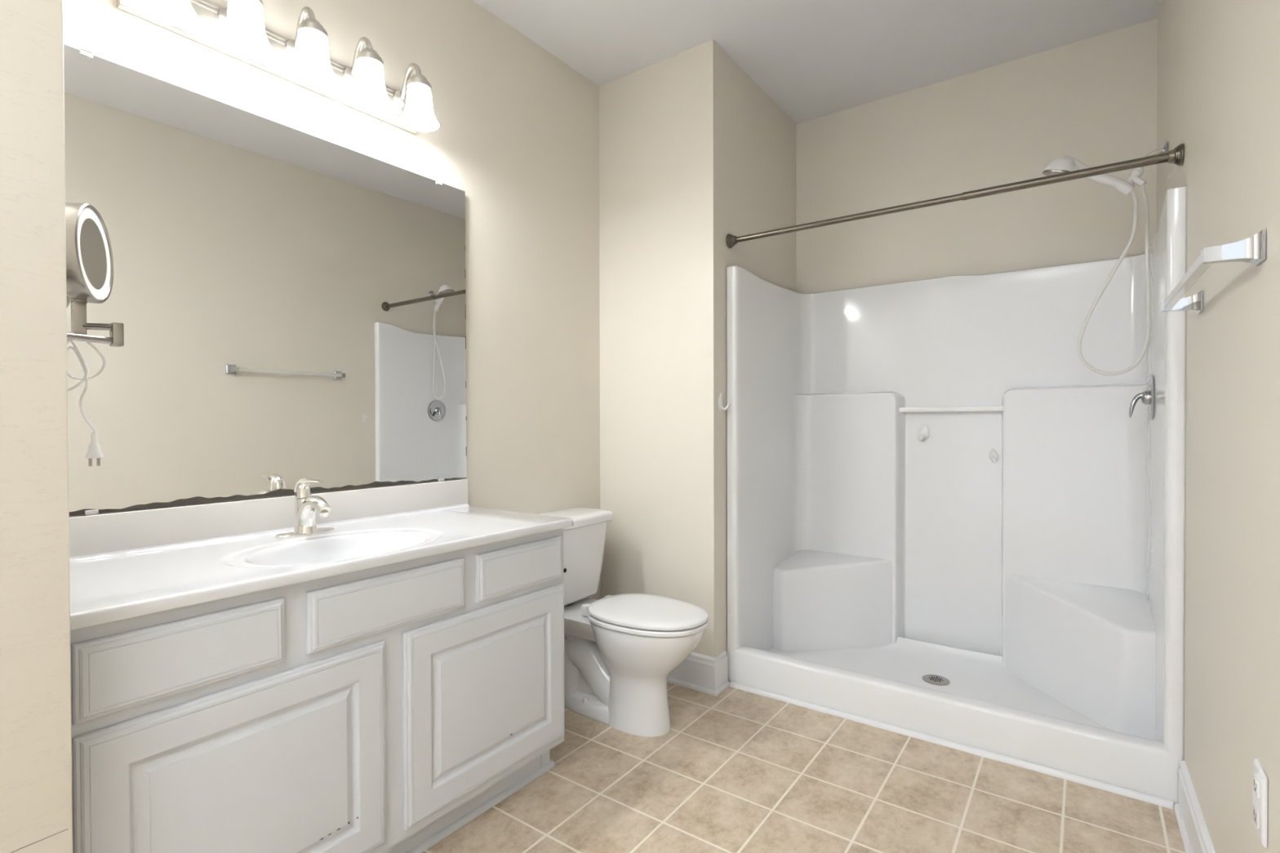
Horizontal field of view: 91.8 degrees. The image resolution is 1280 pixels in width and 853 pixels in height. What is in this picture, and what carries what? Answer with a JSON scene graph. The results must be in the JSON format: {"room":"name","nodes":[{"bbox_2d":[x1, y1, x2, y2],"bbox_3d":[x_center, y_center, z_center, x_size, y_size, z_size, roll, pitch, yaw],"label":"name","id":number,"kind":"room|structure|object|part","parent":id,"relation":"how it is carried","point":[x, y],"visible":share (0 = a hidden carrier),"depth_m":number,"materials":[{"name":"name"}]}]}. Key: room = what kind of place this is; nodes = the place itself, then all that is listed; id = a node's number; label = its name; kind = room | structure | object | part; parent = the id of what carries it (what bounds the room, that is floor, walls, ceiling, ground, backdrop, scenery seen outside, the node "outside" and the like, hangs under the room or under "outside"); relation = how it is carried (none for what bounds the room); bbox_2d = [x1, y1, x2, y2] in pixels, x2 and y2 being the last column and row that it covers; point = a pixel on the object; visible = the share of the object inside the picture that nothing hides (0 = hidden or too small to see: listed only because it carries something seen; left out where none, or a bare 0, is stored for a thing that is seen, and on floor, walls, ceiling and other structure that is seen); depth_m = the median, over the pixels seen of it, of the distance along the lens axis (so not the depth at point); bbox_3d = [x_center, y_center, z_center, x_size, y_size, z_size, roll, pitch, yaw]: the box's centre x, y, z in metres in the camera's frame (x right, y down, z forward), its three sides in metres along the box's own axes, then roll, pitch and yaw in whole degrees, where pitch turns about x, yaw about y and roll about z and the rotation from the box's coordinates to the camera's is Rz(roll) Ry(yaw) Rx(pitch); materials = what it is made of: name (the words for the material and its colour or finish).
{"room":"bathroom","nodes":[
{"label":"bathroom","id":0,"kind":"room"},
{"bbox_2d":[0,0,72,852],"bbox_3d":[-1.909,-0.218,0.176,0.770,2.743,2.462,0,1,36],"label":"wall","id":1,"kind":"structure","parent":0,"point":[36,797],"depth_m":0.92,"materials":[{"name":"beige paint"}]},
{"bbox_2d":[9,828,68,852],"bbox_3d":[-0.960,0.625,0.842,0.002,0.011,0.276,0,1,36],"label":"baseboard","id":2,"kind":"structure","parent":1,"relation":"attached to","point":[68,828],"depth_m":0.93,"materials":[{"name":"beige"}]},
{"bbox_2d":[65,202,124,466],"bbox_3d":[-1.110,-0.184,1.232,0.119,0.528,0.250,0,1,-10],"label":"magnifying mirror","id":3,"kind":"object","parent":1,"relation":"attached to","point":[89,253],"visible":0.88,"depth_m":1.24,"materials":[{"name":"silver metal"}]},
{"bbox_3d":[-1.109,-0.084,1.236,0.063,0.214,0.035,0,1,-11],"label":"power cord","id":4,"kind":"part","parent":3,"relation":"part of","materials":[{"name":"white plastic"}]},
{"bbox_3d":[-1.092,-0.173,1.209,0.014,0.014,0.129,0,1,19],"label":"arm","id":5,"kind":"part","parent":3,"relation":"part of","materials":[{"name":"silver metal"}]},
{"bbox_3d":[-1.109,-0.350,1.261,0.005,0.141,0.141,0,1,-24],"label":"magnifying glass","id":6,"kind":"part","parent":3,"relation":"part of","materials":[{"name":"white mirror"}]},
{"bbox_3d":[-1.101,-0.203,1.261,0.063,0.014,0.014,0,1,-16],"label":"arm","id":7,"kind":"part","parent":3,"relation":"part of","materials":[{"name":"silver metal"}]},
{"bbox_2d":[62,0,600,636],"bbox_3d":[-0.532,-0.245,2.623,0.150,2.743,3.158,0,1,36],"label":"wall","id":8,"kind":"structure","parent":0,"point":[517,132],"depth_m":2.44,"materials":[{"name":"beige paint"}]},
{"bbox_2d":[63,44,466,515],"bbox_3d":[-1.006,-0.336,1.818,0.018,1.074,1.218,0,1,36],"label":"wall mirror","id":9,"kind":"object","parent":8,"relation":"attached to","point":[290,303],"visible":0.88,"depth_m":1.71,"materials":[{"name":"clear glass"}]},
{"bbox_2d":[69,479,467,557],"bbox_3d":[-1.008,0.253,1.816,0.018,0.102,1.239,0,1,36],"label":"backsplash","id":10,"kind":"structure","parent":8,"relation":"attached to","point":[101,533],"depth_m":1.67,"materials":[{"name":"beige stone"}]},
{"bbox_2d":[116,0,439,133],"bbox_3d":[-0.942,-1.085,1.757,0.189,0.204,0.808,0,1,36],"label":"vanity light","id":11,"kind":"object","parent":8,"relation":"attached to","point":[238,31],"visible":1,"depth_m":1.74,"materials":[{"name":"white glass"}]},
{"bbox_3d":[-1.115,-1.041,1.461,0.123,0.123,0.123,0,1,36],"label":"lamp shade","id":12,"kind":"part","parent":11,"relation":"part of","materials":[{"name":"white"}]},
{"bbox_3d":[-1.053,-1.123,1.626,0.110,0.124,0.052,0,1,36],"label":"curved arm","id":13,"kind":"part","parent":11,"relation":"part of","materials":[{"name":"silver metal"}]},
{"bbox_3d":[-1.015,-1.043,1.599,0.123,0.123,0.123,0,1,36],"label":"lamp shade","id":14,"kind":"part","parent":11,"relation":"part of","materials":[{"name":"white glass"}]},
{"bbox_3d":[-0.954,-1.125,1.764,0.110,0.124,0.052,0,1,36],"label":"curved arm","id":15,"kind":"part","parent":11,"relation":"part of","materials":[{"name":"silver metal"}]},
{"bbox_3d":[-0.915,-1.044,1.738,0.123,0.123,0.123,0,1,36],"label":"lamp shade","id":16,"kind":"part","parent":11,"relation":"part of","materials":[{"name":"white glass"}]},
{"bbox_3d":[-0.854,-1.127,1.903,0.110,0.124,0.052,0,1,36],"label":"curved arm","id":17,"kind":"part","parent":11,"relation":"part of","materials":[{"name":"silver metal"}]},
{"bbox_3d":[-0.816,-1.046,1.876,0.123,0.123,0.123,0,1,36],"label":"lamp shade","id":18,"kind":"part","parent":11,"relation":"part of","materials":[{"name":"white glass"}]},
{"bbox_3d":[-0.754,-1.128,2.042,0.110,0.124,0.052,0,1,36],"label":"curved arm","id":19,"kind":"part","parent":11,"relation":"part of","materials":[{"name":"silver metal"}]},
{"bbox_3d":[-0.716,-1.048,2.015,0.123,0.123,0.123,0,1,36],"label":"lamp shade","id":20,"kind":"part","parent":11,"relation":"part of","materials":[{"name":"white glass"}]},
{"bbox_2d":[599,39,795,657],"bbox_3d":[0.380,-0.253,3.234,0.617,2.743,1.100,0,1,36],"label":"wall","id":21,"kind":"structure","parent":0,"point":[694,153],"depth_m":2.77,"materials":[{"name":"beige paint"}]},
{"bbox_2d":[666,650,729,696],"bbox_3d":[0.094,1.048,2.824,0.640,0.150,0.124,0,1,36],"label":"baseboard","id":22,"kind":"structure","parent":21,"relation":"attached to","point":[700,673],"depth_m":2.65,"materials":[{"name":"white paint"}]},
{"bbox_2d":[717,391,729,411],"bbox_3d":[0.362,-0.106,2.647,0.045,0.084,0.050,0,1,36],"label":"hook","id":23,"kind":"object","parent":21,"relation":"attached to","point":[721,400],"visible":1,"depth_m":2.64,"materials":[{"name":"white plastic"}]},
{"bbox_3d":[0.348,-0.106,2.657,0.005,0.084,0.050,0,1,36],"label":"plate","id":24,"kind":"part","parent":23,"relation":"part of","materials":[{"name":"white plastic"}]},
{"bbox_3d":[0.361,-0.084,2.645,0.045,0.033,0.028,0,1,36],"label":"hook arm","id":25,"kind":"part","parent":23,"relation":"part of","materials":[{"name":"white plastic"}]},
{"bbox_2d":[726,143,1184,248],"bbox_3d":[1.018,-0.819,2.300,1.508,0.082,0.064,0,1,34],"label":"curtain rod","id":26,"kind":"object","parent":21,"relation":"attached to","point":[1175,156],"visible":1,"depth_m":2.15,"materials":[{"name":"silver metal"}]},
{"bbox_2d":[422,682,1185,852],"bbox_3d":[-0.287,1.202,0.959,2.500,0.120,5.600,0,1,36],"label":"floor","id":27,"kind":"structure","parent":0,"point":[735,771],"depth_m":1.88,"materials":[{"name":"beige tile"}]},
{"bbox_2d":[70,528,564,852],"bbox_3d":[-0.798,0.732,1.672,0.527,0.808,1.234,0,1,36],"label":"vanity cabinet","id":28,"kind":"object","parent":27,"relation":"on","point":[385,708],"visible":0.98,"depth_m":1.38,"materials":[{"name":"white paint"}]},
{"bbox_3d":[-0.845,0.429,1.169,0.018,0.134,0.336,0,1,36],"label":"drawer","id":29,"kind":"part","parent":28,"relation":"part of","materials":[{"name":"white paint"}]},
{"bbox_3d":[-0.778,0.762,1.265,0.018,0.488,0.565,0,1,36],"label":"cabinet door","id":30,"kind":"part","parent":28,"relation":"part of","materials":[{"name":"white paint"}]},
{"bbox_2d":[69,479,573,630],"bbox_3d":[-0.797,0.320,1.666,0.538,0.234,1.242,0,1,36],"label":"countertop","id":31,"kind":"structure","parent":28,"relation":"on","point":[128,564],"depth_m":1.57,"materials":[{"name":"white stone"}]},
{"bbox_2d":[275,477,334,538],"bbox_3d":[-0.919,0.223,1.747,0.155,0.161,0.141,0,1,3],"label":"faucet","id":32,"kind":"object","parent":31,"relation":"on","point":[305,508],"visible":1,"depth_m":1.73,"materials":[{"name":"silver metal"}]},
{"bbox_3d":[-0.950,0.174,1.754,0.063,0.063,0.043,0,1,36],"label":"handle","id":33,"kind":"part","parent":32,"relation":"part of","materials":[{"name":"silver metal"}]},
{"bbox_3d":[-0.941,0.300,1.749,0.054,0.007,0.158,0,1,36],"label":"plate","id":34,"kind":"part","parent":32,"relation":"part of","materials":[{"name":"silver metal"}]},
{"bbox_3d":[-0.905,0.155,1.722,0.083,0.019,0.039,0,1,36],"label":"lever","id":35,"kind":"part","parent":32,"relation":"part of","materials":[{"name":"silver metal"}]},
{"bbox_3d":[-0.597,0.425,1.514,0.018,0.134,0.418,0,1,36],"label":"drawer","id":36,"kind":"part","parent":28,"relation":"part of","materials":[{"name":"white paint"}]},
{"bbox_3d":[-0.650,1.128,1.570,0.014,0.018,1.234,0,1,36],"label":"shoe moulding","id":37,"kind":"part","parent":28,"relation":"part of","materials":[{"name":"white paint"}]},
{"bbox_3d":[-0.414,0.755,1.772,0.018,0.491,0.578,0,1,36],"label":"cabinet door","id":38,"kind":"part","parent":28,"relation":"part of","materials":[{"name":"white paint"}]},
{"bbox_3d":[-0.351,0.421,1.857,0.018,0.134,0.339,0,1,36],"label":"drawer","id":39,"kind":"part","parent":28,"relation":"part of","materials":[{"name":"white paint"}]},
{"bbox_2d":[535,506,709,737],"bbox_3d":[-0.096,0.751,2.424,0.789,0.774,0.476,0,1,36],"label":"toilet","id":40,"kind":"object","parent":27,"relation":"on","point":[621,651],"visible":0.88,"depth_m":2.32,"materials":[{"name":"white glazed porcelain"},{"name":"white plastic"}]},
{"bbox_3d":[-0.325,0.386,2.584,0.228,0.045,0.476,0,1,36],"label":"tank lid","id":41,"kind":"part","parent":40,"relation":"part of","materials":[{"name":"white ceramic"}]},
{"bbox_3d":[-0.327,0.563,2.588,0.202,0.317,0.428,0,1,36],"label":"tank","id":42,"kind":"part","parent":40,"relation":"part of","materials":[{"name":"white ceramic"}]},
{"bbox_3d":[0.031,0.691,2.332,0.471,0.023,0.358,0,1,36],"label":"seat lid","id":43,"kind":"part","parent":40,"relation":"part of","materials":[{"name":"white plastic"}]},
{"bbox_2d":[726,185,1186,806],"bbox_3d":[1.216,0.205,2.579,1.508,1.834,0.787,0,1,36],"label":"shower stall","id":44,"kind":"object","parent":27,"relation":"on","point":[1028,605],"visible":0.94,"depth_m":2.70,"materials":[{"name":"white plastic"}]},
{"bbox_3d":[0.933,0.859,3.002,0.495,0.440,0.372,0,1,36],"label":"corner seat","id":45,"kind":"part","parent":44,"relation":"part of","materials":[{"name":"white plastic"}]},
{"bbox_2d":[917,425,928,441],"bbox_3d":[1.337,0.033,2.937,0.049,0.078,0.043,0,1,36],"label":"hook","id":46,"kind":"object","parent":44,"relation":"attached to","point":[923,433],"visible":1,"depth_m":2.94,"materials":[{"name":"white plastic"}]},
{"bbox_3d":[1.333,0.053,2.939,0.029,0.033,0.043,0,1,36],"label":"hook arm","id":47,"kind":"part","parent":46,"relation":"part of","materials":[{"name":"white plastic"}]},
{"bbox_2d":[729,681,1173,809],"bbox_3d":[0.983,1.117,2.259,1.458,0.018,0.013,0,1,36],"label":"trim","id":48,"kind":"structure","parent":44,"relation":"attached to","point":[1059,774],"depth_m":2.14,"materials":[{"name":"white paint"}]},
{"bbox_2d":[988,448,999,462],"bbox_3d":[1.577,0.130,2.770,0.038,0.063,0.033,0,1,36],"label":"hook","id":49,"kind":"object","parent":44,"relation":"attached to","point":[993,456],"visible":1,"depth_m":2.78,"materials":[{"name":"white plastic"}]},
{"bbox_3d":[1.579,0.147,2.769,0.022,0.025,0.033,0,1,36],"label":"hook arm","id":50,"kind":"part","parent":49,"relation":"part of","materials":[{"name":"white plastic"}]},
{"bbox_3d":[1.683,0.863,2.413,0.500,0.440,0.454,0,1,36],"label":"corner seat","id":51,"kind":"part","parent":44,"relation":"part of","materials":[{"name":"white plastic"}]},
{"bbox_2d":[1042,155,1151,375],"bbox_3d":[1.657,-0.588,2.271,0.334,0.809,0.111,0,1,10],"label":"shower","id":52,"kind":"object","parent":44,"relation":"attached to","point":[1066,163],"visible":0.92,"depth_m":2.22,"materials":[{"name":"white plastic"}]},
{"bbox_3d":[1.628,-0.914,2.276,0.271,0.155,0.107,0,1,6],"label":"spray handle","id":53,"kind":"part","parent":52,"relation":"part of","materials":[{"name":"white plastic"}]},
{"bbox_2d":[1128,374,1154,420],"bbox_3d":[1.811,-0.104,2.246,0.066,0.162,0.162,0,1,36],"label":"shower valve","id":54,"kind":"object","parent":44,"relation":"attached to","point":[1147,397],"visible":1,"depth_m":2.22,"materials":[{"name":"silver metal"}]},
{"bbox_3d":[1.808,-0.081,2.249,0.058,0.098,0.052,0,1,36],"label":"lever handle","id":55,"kind":"part","parent":54,"relation":"part of","materials":[{"name":"silver metal"}]},
{"bbox_3d":[1.834,-0.104,2.230,0.010,0.162,0.162,0,1,36],"label":"plate","id":56,"kind":"part","parent":54,"relation":"part of","materials":[{"name":"silver metal"}]},
{"bbox_2d":[473,0,1161,124],"bbox_3d":[-0.295,-1.661,0.932,2.500,0.120,5.600,0,1,36],"label":"ceiling","id":57,"kind":"structure","parent":0,"point":[814,59],"depth_m":2.56,"materials":[{"name":"white paint"}]},
{"bbox_2d":[795,17,1157,293],"bbox_3d":[1.601,-0.254,2.921,1.733,2.743,0.183,0,1,36],"label":"wall","id":58,"kind":"structure","parent":0,"point":[1092,101],"depth_m":2.82,"materials":[{"name":"beige paint"}]},
{"bbox_2d":[1156,0,1279,852],"bbox_3d":[0.627,-0.226,0.286,0.239,2.743,5.600,0,1,36],"label":"wall","id":59,"kind":"structure","parent":0,"point":[1218,76],"depth_m":1.31,"materials":[{"name":"beige paint"}]},
{"bbox_2d":[1141,141,1168,168],"bbox_3d":[1.823,-0.961,2.213,0.088,0.084,0.058,0,1,36],"label":"pipe","id":60,"kind":"object","parent":59,"relation":"attached to","point":[1164,149],"visible":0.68,"depth_m":2.19,"materials":[{"name":"silver metal"}]},
{"bbox_2d":[1188,400,1191,418],"bbox_3d":[1.557,-0.048,1.759,0.001,0.058,0.044,0,1,35],"label":"wall patch","id":61,"kind":"structure","parent":59,"relation":"attached to","point":[1189,404],"depth_m":1.75,"materials":[{"name":"white paint"}]},
{"bbox_2d":[1173,760,1215,852],"bbox_3d":[0.277,1.075,-0.059,0.024,0.150,4.589,0,1,35],"label":"baseboard","id":62,"kind":"structure","parent":59,"relation":"attached to","point":[1193,831],"depth_m":1.66,"materials":[{"name":"white paint"}]},
{"bbox_2d":[1160,228,1266,314],"bbox_3d":[1.241,-0.318,1.371,0.080,0.053,0.675,0,1,35],"label":"towel bar","id":63,"kind":"object","parent":59,"relation":"attached to","point":[1252,250],"visible":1,"depth_m":1.13,"materials":[{"name":"silver metal"}]},
{"bbox_3d":[1.419,-0.321,1.627,0.079,0.053,0.053,0,1,36],"label":"post","id":64,"kind":"part","parent":63,"relation":"part of","materials":[{"name":"silver metal"}]},
{"bbox_3d":[1.064,-0.315,1.116,0.079,0.053,0.053,0,1,36],"label":"post","id":65,"kind":"part","parent":63,"relation":"part of","materials":[{"name":"silver metal"}]},
{"bbox_2d":[1253,758,1267,848],"bbox_3d":[1.081,0.655,1.084,0.009,0.119,0.074,0,1,36],"label":"outlet cover","id":66,"kind":"object","parent":59,"relation":"attached to","point":[1260,778],"visible":1,"depth_m":1.06,"materials":[{"name":"white plastic"}]},
{"bbox_2d":[1253,773,1258,798],"bbox_3d":[1.079,0.629,1.085,0.004,0.028,0.032,0,1,36],"label":"receptacle","id":67,"kind":"object","parent":66,"relation":"attached to","point":[1255,776],"depth_m":1.08,"materials":[{"name":"white plastic"}]},
{"bbox_2d":[1253,804,1258,828],"bbox_3d":[1.079,0.682,1.086,0.004,0.028,0.032,0,1,36],"label":"receptacle","id":68,"kind":"object","parent":66,"relation":"attached to","point":[1255,806],"depth_m":1.08,"materials":[{"name":"white plastic"}]}
]}

